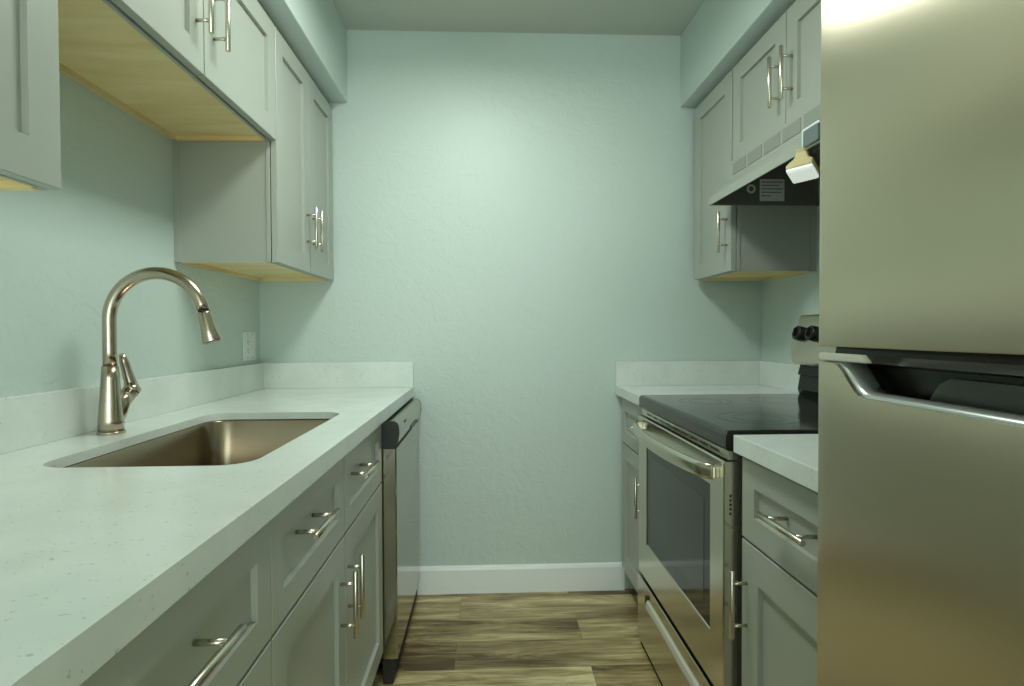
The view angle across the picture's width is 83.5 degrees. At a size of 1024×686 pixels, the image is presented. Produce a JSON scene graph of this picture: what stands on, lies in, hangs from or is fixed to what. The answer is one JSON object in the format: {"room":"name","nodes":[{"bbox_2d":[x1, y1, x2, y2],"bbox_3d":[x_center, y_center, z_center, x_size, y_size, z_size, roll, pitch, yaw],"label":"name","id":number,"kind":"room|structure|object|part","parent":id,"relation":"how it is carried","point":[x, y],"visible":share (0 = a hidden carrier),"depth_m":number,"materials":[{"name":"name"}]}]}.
{"room":"kitchen","nodes":[
{"label":"kitchen","id":0,"kind":"room"},
{"bbox_2d":[0,73,259,397],"bbox_3d":[-1.023,-0.070,-0.141,0.100,2.440,5.408,0,1,-2],"label":"wall","id":1,"kind":"structure","parent":0,"point":[63,251],"depth_m":1.44,"materials":[{"name":"white paint"}]},
{"bbox_2d":[0,0,60,190],"bbox_3d":[-0.849,-0.612,0.636,0.318,0.763,0.485,0,1,-2],"label":"upper cabinet","id":2,"kind":"object","parent":1,"relation":"attached to","point":[30,141],"visible":1,"depth_m":0.83,"materials":[{"name":"grey paint"}]},
{"bbox_2d":[0,363,263,454],"bbox_3d":[-1.023,0.161,1.315,0.019,0.110,2.307,0,1,-2],"label":"backsplash","id":3,"kind":"structure","parent":1,"relation":"attached to","point":[33,419],"depth_m":1.39,"materials":[{"name":"white stone"}]},
{"bbox_2d":[58,0,275,141],"bbox_3d":[-0.860,-0.814,1.335,0.358,0.386,0.915,0,1,-2],"label":"upper cabinet","id":4,"kind":"object","parent":1,"relation":"attached to","point":[186,70],"visible":1,"depth_m":1.39,"materials":[{"name":"grey paint"}]},
{"bbox_3d":[-1.029,-0.661,1.330,0.018,0.081,0.882,0,1,-2],"label":"hanging rail","id":5,"kind":"part","parent":4,"relation":"part of","materials":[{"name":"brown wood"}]},
{"bbox_3d":[-0.721,-0.801,1.112,0.019,0.357,0.454,0,1,-2],"label":"door","id":6,"kind":"part","parent":4,"relation":"part of","materials":[{"name":"grey paint"}]},
{"bbox_3d":[-0.700,-0.783,1.306,0.040,0.155,0.012,0,1,-2],"label":"handle","id":7,"kind":"part","parent":4,"relation":"part of","materials":[{"name":"silver metal"}]},
{"bbox_3d":[-0.703,-0.784,1.390,0.040,0.155,0.012,0,1,-2],"label":"handle","id":8,"kind":"part","parent":4,"relation":"part of","materials":[{"name":"silver metal"}]},
{"bbox_3d":[-0.740,-0.809,1.570,0.019,0.357,0.452,0,1,-2],"label":"door","id":9,"kind":"part","parent":4,"relation":"part of","materials":[{"name":"grey paint"}]},
{"bbox_2d":[243,332,255,360],"bbox_3d":[-1.073,0.012,2.347,0.009,0.115,0.116,0,1,-2],"label":"wall outlet","id":10,"kind":"object","parent":1,"relation":"attached to","point":[249,344],"visible":1,"depth_m":2.33,"materials":[{"name":"white plastic"}]},
{"bbox_2d":[246,338,249,354],"bbox_3d":[-1.069,0.013,2.323,0.003,0.067,0.033,0,1,-2],"label":"socket","id":11,"kind":"object","parent":10,"relation":"attached to","point":[247,339],"depth_m":2.32,"materials":[{"name":"white plastic"}]},
{"bbox_2d":[251,338,254,353],"bbox_3d":[-1.071,0.012,2.371,0.003,0.067,0.033,0,1,-2],"label":"rocker switch","id":12,"kind":"object","parent":10,"relation":"attached to","point":[252,339],"depth_m":2.37,"materials":[{"name":"white plastic"}]},
{"bbox_2d":[173,27,333,280],"bbox_3d":[-0.892,-0.640,2.125,0.358,0.763,0.663,0,1,-2],"label":"upper cabinet","id":13,"kind":"object","parent":1,"relation":"attached to","point":[257,211],"visible":0.8,"depth_m":1.82,"materials":[{"name":"grey paint"}]},
{"bbox_3d":[-1.061,-0.298,2.126,0.018,0.081,0.627,0,1,-2],"label":"hanging rail","id":14,"kind":"part","parent":13,"relation":"part of","materials":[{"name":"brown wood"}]},
{"bbox_3d":[-0.756,-0.627,1.969,0.019,0.737,0.330,0,1,-2],"label":"door","id":15,"kind":"part","parent":13,"relation":"part of","materials":[{"name":"grey paint"}]},
{"bbox_3d":[-0.732,-0.421,2.105,0.040,0.155,0.012,0,1,-2],"label":"handle","id":16,"kind":"part","parent":13,"relation":"part of","materials":[{"name":"silver metal"}]},
{"bbox_3d":[-0.735,-0.422,2.177,0.040,0.155,0.012,0,1,-2],"label":"handle","id":17,"kind":"part","parent":13,"relation":"part of","materials":[{"name":"silver metal"}]},
{"bbox_3d":[-0.770,-0.633,2.298,0.019,0.737,0.319,0,1,-2],"label":"door","id":18,"kind":"part","parent":13,"relation":"part of","materials":[{"name":"grey paint"}]},
{"bbox_2d":[257,0,346,102],"bbox_3d":[-0.784,-1.134,-0.201,0.381,0.312,5.308,0,1,-2],"label":"wall","id":19,"kind":"structure","parent":0,"point":[315,31],"depth_m":2.08,"materials":[{"name":"white paint"}]},
{"bbox_2d":[259,30,761,588],"bbox_3d":[0.013,-0.125,2.559,2.199,2.440,0.100,0,1,-2],"label":"wall","id":20,"kind":"structure","parent":0,"point":[513,213],"depth_m":2.51,"materials":[{"name":"white paint"}]},
{"bbox_2d":[263,362,413,388],"bbox_3d":[-0.745,0.138,2.471,0.635,0.110,0.019,0,1,-2],"label":"backsplash","id":21,"kind":"structure","parent":20,"relation":"attached to","point":[302,374],"depth_m":2.46,"materials":[{"name":"white stone"}]},
{"bbox_2d":[417,562,624,594],"bbox_3d":[0.028,1.036,2.524,0.940,0.120,0.014,0,1,-2],"label":"baseboard","id":22,"kind":"structure","parent":20,"relation":"attached to","point":[602,576],"depth_m":2.52,"materials":[{"name":"white paint"}]},
{"bbox_2d":[615,361,758,385],"bbox_3d":[0.776,0.133,2.536,0.639,0.106,0.019,0,1,-2],"label":"backsplash","id":23,"kind":"structure","parent":20,"relation":"attached to","point":[627,373],"depth_m":2.53,"materials":[{"name":"white stone"}]},
{"bbox_2d":[372,589,661,685],"bbox_3d":[0.130,1.194,-0.068,2.399,0.100,5.408,0,1,-2],"label":"floor","id":24,"kind":"structure","parent":0,"point":[570,638],"depth_m":2.11,"materials":[{"name":"wood"}]},
{"bbox_2d":[79,521,271,685],"bbox_3d":[-0.662,0.701,0.638,0.676,0.865,0.504,0,1,-2],"label":"base cabinet","id":25,"kind":"object","parent":24,"relation":"on","point":[218,633],"visible":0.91,"depth_m":0.70,"materials":[{"name":"grey paint"}]},
{"bbox_3d":[-0.350,0.356,0.627,0.049,0.012,0.170,0,1,-2],"label":"handle","id":26,"kind":"part","parent":25,"relation":"part of","materials":[{"name":"silver metal"}]},
{"bbox_3d":[-0.374,0.742,0.651,0.019,0.544,0.500,0,1,-2],"label":"door","id":27,"kind":"part","parent":25,"relation":"part of","materials":[{"name":"grey paint"}]},
{"bbox_2d":[268,425,382,685],"bbox_3d":[-0.693,0.688,1.359,0.676,0.865,0.936,0,1,-2],"label":"base cabinet","id":28,"kind":"object","parent":24,"relation":"on","point":[326,575],"visible":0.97,"depth_m":1.27,"materials":[{"name":"grey paint"}]},
{"bbox_2d":[0,362,413,685],"bbox_3d":[-0.706,0.180,1.328,0.654,0.150,2.307,0,1,-2],"label":"countertop","id":29,"kind":"structure","parent":28,"relation":"on","point":[90,557],"depth_m":0.85,"materials":[{"name":"white stone"}]},
{"bbox_2d":[96,267,221,434],"bbox_3d":[-0.840,0.016,1.391,0.289,0.394,0.108,0,1,-2],"label":"faucet","id":30,"kind":"object","parent":29,"relation":"on","point":[114,401],"visible":1,"depth_m":1.35,"materials":[{"name":"silver metal"}]},
{"bbox_3d":[-0.945,0.071,1.418,0.035,0.094,0.047,0,1,-2],"label":"lever","id":31,"kind":"part","parent":30,"relation":"part of","materials":[{"name":"silver metal"}]},
{"bbox_3d":[-0.846,-0.063,1.365,0.247,0.234,0.029,0,1,-2],"label":"spout","id":32,"kind":"part","parent":30,"relation":"part of","materials":[{"name":"silver metal"}]},
{"bbox_2d":[63,419,329,467],"bbox_3d":[-0.682,0.342,1.371,0.430,0.214,0.736,0,1,-2],"label":"sink","id":33,"kind":"object","parent":29,"relation":"in","point":[220,442],"visible":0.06,"depth_m":1.68,"materials":[{"name":"silver metal"}]},
{"bbox_3d":[-0.394,0.733,1.134,0.019,0.544,0.455,0,1,-2],"label":"door","id":34,"kind":"part","parent":28,"relation":"part of","materials":[{"name":"grey paint"}]},
{"bbox_3d":[-0.396,0.362,1.127,0.019,0.187,0.455,0,1,-2],"label":"drawer","id":35,"kind":"part","parent":28,"relation":"part of","materials":[{"name":"grey paint"}]},
{"bbox_3d":[-0.369,0.342,1.090,0.049,0.012,0.155,0,1,-2],"label":"handle","id":36,"kind":"part","parent":28,"relation":"part of","materials":[{"name":"silver metal"}]},
{"bbox_3d":[-0.373,0.602,1.319,0.040,0.155,0.012,0,1,-2],"label":"handle","id":37,"kind":"part","parent":28,"relation":"part of","materials":[{"name":"silver metal"}]},
{"bbox_3d":[-0.376,0.589,1.389,0.040,0.155,0.012,0,1,-2],"label":"handle","id":38,"kind":"part","parent":28,"relation":"part of","materials":[{"name":"silver metal"}]},
{"bbox_3d":[-0.416,0.353,1.595,0.019,0.187,0.472,0,1,-2],"label":"drawer","id":39,"kind":"part","parent":28,"relation":"part of","materials":[{"name":"grey paint"}]},
{"bbox_3d":[-0.414,0.725,1.602,0.019,0.544,0.472,0,1,-2],"label":"door","id":40,"kind":"part","parent":28,"relation":"part of","materials":[{"name":"grey paint"}]},
{"bbox_3d":[-0.387,0.332,1.511,0.049,0.012,0.155,0,1,-2],"label":"handle","id":41,"kind":"part","parent":28,"relation":"part of","materials":[{"name":"silver metal"}]},
{"bbox_2d":[381,399,420,683],"bbox_3d":[-0.705,0.675,2.156,0.662,0.860,0.642,0,1,-2],"label":"dishwasher","id":42,"kind":"object","parent":24,"relation":"on","point":[400,431],"visible":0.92,"depth_m":1.91,"materials":[{"name":"silver metal"}]},
{"bbox_3d":[-0.404,0.290,2.150,0.057,0.088,0.598,0,1,-2],"label":"control panel","id":43,"kind":"part","parent":42,"relation":"part of","materials":[{"name":"silver metal"}]},
{"bbox_2d":[622,398,642,592],"bbox_3d":[0.786,0.664,2.337,0.677,0.865,0.415,0,1,-2],"label":"base cabinet","id":44,"kind":"object","parent":24,"relation":"on","point":[631,412],"visible":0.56,"depth_m":2.38,"materials":[{"name":"grey paint"}]},
{"bbox_3d":[0.476,0.332,2.194,0.049,0.012,0.150,0,1,-2],"label":"handle","id":45,"kind":"part","parent":44,"relation":"part of","materials":[{"name":"silver metal"}]},
{"bbox_3d":[0.496,0.336,2.306,0.019,0.187,0.387,0,1,-2],"label":"drawer","id":46,"kind":"part","parent":44,"relation":"part of","materials":[{"name":"grey paint"}]},
{"bbox_3d":[0.475,0.579,2.141,0.040,0.155,0.012,0,1,-2],"label":"handle","id":47,"kind":"part","parent":44,"relation":"part of","materials":[{"name":"silver metal"}]},
{"bbox_2d":[615,361,799,405],"bbox_3d":[0.794,0.157,2.332,0.658,0.146,0.428,0,1,-2],"label":"countertop","id":48,"kind":"structure","parent":44,"relation":"on","point":[633,379],"depth_m":2.52,"materials":[{"name":"white stone"}]},
{"bbox_2d":[633,314,835,685],"bbox_3d":[0.770,0.507,1.736,0.719,1.202,0.760,0,1,-2],"label":"electric range","id":49,"kind":"object","parent":24,"relation":"on","point":[690,471],"visible":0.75,"depth_m":1.62,"materials":[{"name":"grey metal"}]},
{"bbox_3d":[0.497,0.963,1.733,0.038,0.232,0.756,0,1,-2],"label":"storage drawer","id":50,"kind":"part","parent":49,"relation":"part of","materials":[{"name":"silver metal"}]},
{"bbox_3d":[0.446,0.303,1.718,0.071,0.043,0.708,0,1,-2],"label":"handle","id":51,"kind":"part","parent":49,"relation":"part of","materials":[{"name":"silver metal"}]},
{"bbox_3d":[0.497,0.554,1.725,0.034,0.566,0.756,0,1,-2],"label":"oven door","id":52,"kind":"part","parent":49,"relation":"part of","materials":[{"name":"silver metal"}]},
{"bbox_3d":[0.502,0.257,1.720,0.022,0.020,0.752,0,1,-2],"label":"vent trim","id":53,"kind":"part","parent":49,"relation":"part of","materials":[{"name":"silver metal"}]},
{"bbox_2d":[639,394,818,450],"bbox_3d":[0.802,0.220,1.732,0.643,0.049,0.760,0,1,-2],"label":"cooktop","id":54,"kind":"object","parent":49,"relation":"in","point":[713,421],"depth_m":1.65,"materials":[{"name":"black glass"}]},
{"bbox_3d":[1.035,-0.035,2.071,0.035,0.056,0.054,0,1,-2],"label":"knob","id":55,"kind":"part","parent":49,"relation":"part of","materials":[{"name":"black plastic"}]},
{"bbox_3d":[1.038,-0.033,1.986,0.035,0.056,0.054,0,1,-2],"label":"knob","id":56,"kind":"part","parent":49,"relation":"part of","materials":[{"name":"black plastic"}]},
{"bbox_2d":[729,457,817,685],"bbox_3d":[0.838,0.687,1.112,0.677,0.865,0.453,0,1,-2],"label":"base cabinet","id":57,"kind":"object","parent":24,"relation":"on","point":[780,514],"visible":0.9,"depth_m":1.17,"materials":[{"name":"grey paint"}]},
{"bbox_3d":[0.510,0.591,1.296,0.040,0.155,0.012,0,1,-2],"label":"handle","id":58,"kind":"part","parent":57,"relation":"part of","materials":[{"name":"silver metal"}]},
{"bbox_2d":[733,434,817,492],"bbox_3d":[0.846,0.180,1.096,0.658,0.146,0.468,0,1,-2],"label":"countertop","id":59,"kind":"structure","parent":57,"relation":"on","point":[794,457],"depth_m":1.16,"materials":[{"name":"white stone"}]},
{"bbox_3d":[0.549,0.728,1.101,0.019,0.550,0.450,0,1,-2],"label":"door","id":60,"kind":"part","parent":57,"relation":"part of","materials":[{"name":"grey paint"}]},
{"bbox_3d":[0.547,0.356,1.093,0.019,0.181,0.450,0,1,-2],"label":"drawer","id":61,"kind":"part","parent":57,"relation":"part of","materials":[{"name":"grey paint"}]},
{"bbox_3d":[0.523,0.349,1.085,0.049,0.012,0.165,0,1,-2],"label":"handle","id":62,"kind":"part","parent":57,"relation":"part of","materials":[{"name":"silver metal"}]},
{"bbox_2d":[817,0,1023,685],"bbox_3d":[0.805,0.298,0.499,0.732,1.665,0.694,0,1,-2],"label":"refrigerator","id":63,"kind":"object","parent":24,"relation":"on","point":[920,567],"visible":1,"depth_m":0.61,"materials":[{"name":"grey"}]},
{"bbox_3d":[0.484,0.537,0.490,0.088,1.010,0.694,0,1,-2],"label":"fridge door","id":64,"kind":"part","parent":63,"relation":"part of","materials":[{"name":"silver metal"}]},
{"bbox_3d":[0.478,-0.259,0.475,0.082,0.538,0.694,0,1,-2],"label":"freezer door","id":65,"kind":"part","parent":63,"relation":"part of","materials":[{"name":"silver metal"}]},
{"bbox_3d":[0.468,0.055,0.480,0.048,0.058,0.666,0,1,-2],"label":"scoop trim","id":66,"kind":"part","parent":63,"relation":"part of","materials":[{"name":"silver metal"}]},
{"bbox_3d":[0.493,0.063,0.450,0.007,0.040,0.455,0,1,-2],"label":"grip plate","id":67,"kind":"part","parent":63,"relation":"part of","materials":[{"name":"grey"}]},
{"bbox_2d":[333,0,703,35],"bbox_3d":[0.121,-1.345,-0.116,2.399,0.100,5.408,0,1,-2],"label":"ceiling","id":68,"kind":"structure","parent":0,"point":[611,17],"depth_m":2.35,"materials":[{"name":"grey paint"}]},
{"bbox_2d":[681,0,795,106],"bbox_3d":[1.037,-1.143,-0.124,0.370,0.312,5.308,0,1,-2],"label":"soffit","id":69,"kind":"structure","parent":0,"point":[720,33],"depth_m":2.13,"materials":[{"name":"white paint"}]},
{"bbox_2d":[762,206,819,364],"bbox_3d":[1.274,-0.081,-0.044,0.100,2.440,5.408,0,1,-2],"label":"wall","id":70,"kind":"structure","parent":0,"point":[785,299],"depth_m":2.35,"materials":[{"name":"white paint"}]},
{"bbox_2d":[694,63,816,280],"bbox_3d":[0.941,-0.651,2.314,0.361,0.763,0.391,0,1,-2],"label":"upper cabinet","id":71,"kind":"object","parent":70,"relation":"attached to","point":[732,243],"visible":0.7,"depth_m":2.15,"materials":[{"name":"grey paint"}]},
{"bbox_3d":[0.810,-0.639,2.306,0.019,0.737,0.377,0,1,-2],"label":"door","id":72,"kind":"part","parent":71,"relation":"part of","materials":[{"name":"grey paint"}]},
{"bbox_3d":[0.788,-0.416,2.153,0.040,0.155,0.012,0,1,-2],"label":"handle","id":73,"kind":"part","parent":71,"relation":"part of","materials":[{"name":"silver metal"}]},
{"bbox_3d":[1.113,-0.310,2.329,0.018,0.081,0.355,0,1,-2],"label":"hanging rail","id":74,"kind":"part","parent":71,"relation":"part of","materials":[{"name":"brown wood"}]},
{"bbox_2d":[709,99,819,205],"bbox_3d":[0.941,-0.573,1.730,0.410,0.152,0.758,0,1,-2],"label":"range hood","id":75,"kind":"object","parent":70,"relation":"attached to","point":[758,176],"visible":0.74,"depth_m":2.01,"materials":[{"name":"grey paint"}]},
{"bbox_2d":[761,182,782,195],"bbox_3d":[0.953,-0.565,2.103,0.080,0.053,0.001,0,1,-2],"label":"print","id":76,"kind":"object","parent":75,"relation":"on","point":[767,188],"depth_m":2.10,"materials":[{"name":"grey paper"}]},
{"bbox_2d":[786,120,819,183],"bbox_3d":[0.734,-0.472,1.424,0.092,0.128,0.087,1,1,43],"label":"lamp","id":77,"kind":"object","parent":75,"relation":"attached to","point":[803,167],"visible":0.91,"depth_m":1.42,"materials":[{"name":"beige plastic"}]},
{"bbox_2d":[733,0,820,159],"bbox_3d":[0.965,-0.833,1.730,0.361,0.376,0.768,0,1,-2],"label":"upper cabinet","id":78,"kind":"object","parent":70,"relation":"attached to","point":[778,78],"visible":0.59,"depth_m":1.75,"materials":[{"name":"grey paint"}]},
{"bbox_3d":[0.826,-0.824,1.916,0.019,0.352,0.371,0,1,-2],"label":"door","id":79,"kind":"part","parent":78,"relation":"part of","materials":[{"name":"grey paint"}]},
{"bbox_3d":[0.803,-0.798,1.759,0.040,0.155,0.012,0,1,-2],"label":"handle","id":80,"kind":"part","parent":78,"relation":"part of","materials":[{"name":"silver metal"}]},
{"bbox_3d":[0.806,-0.797,1.689,0.040,0.155,0.012,0,1,-2],"label":"handle","id":81,"kind":"part","parent":78,"relation":"part of","materials":[{"name":"silver metal"}]},
{"bbox_3d":[0.841,-0.817,1.539,0.019,0.352,0.373,0,1,-2],"label":"door","id":82,"kind":"part","parent":78,"relation":"part of","materials":[{"name":"grey paint"}]},
{"bbox_2d":[759,361,799,391],"bbox_3d":[1.113,0.136,2.345,0.019,0.106,0.428,0,1,-2],"label":"backsplash","id":83,"kind":"structure","parent":70,"relation":"attached to","point":[785,376],"depth_m":2.37,"materials":[{"name":"white stone"}]}
]}

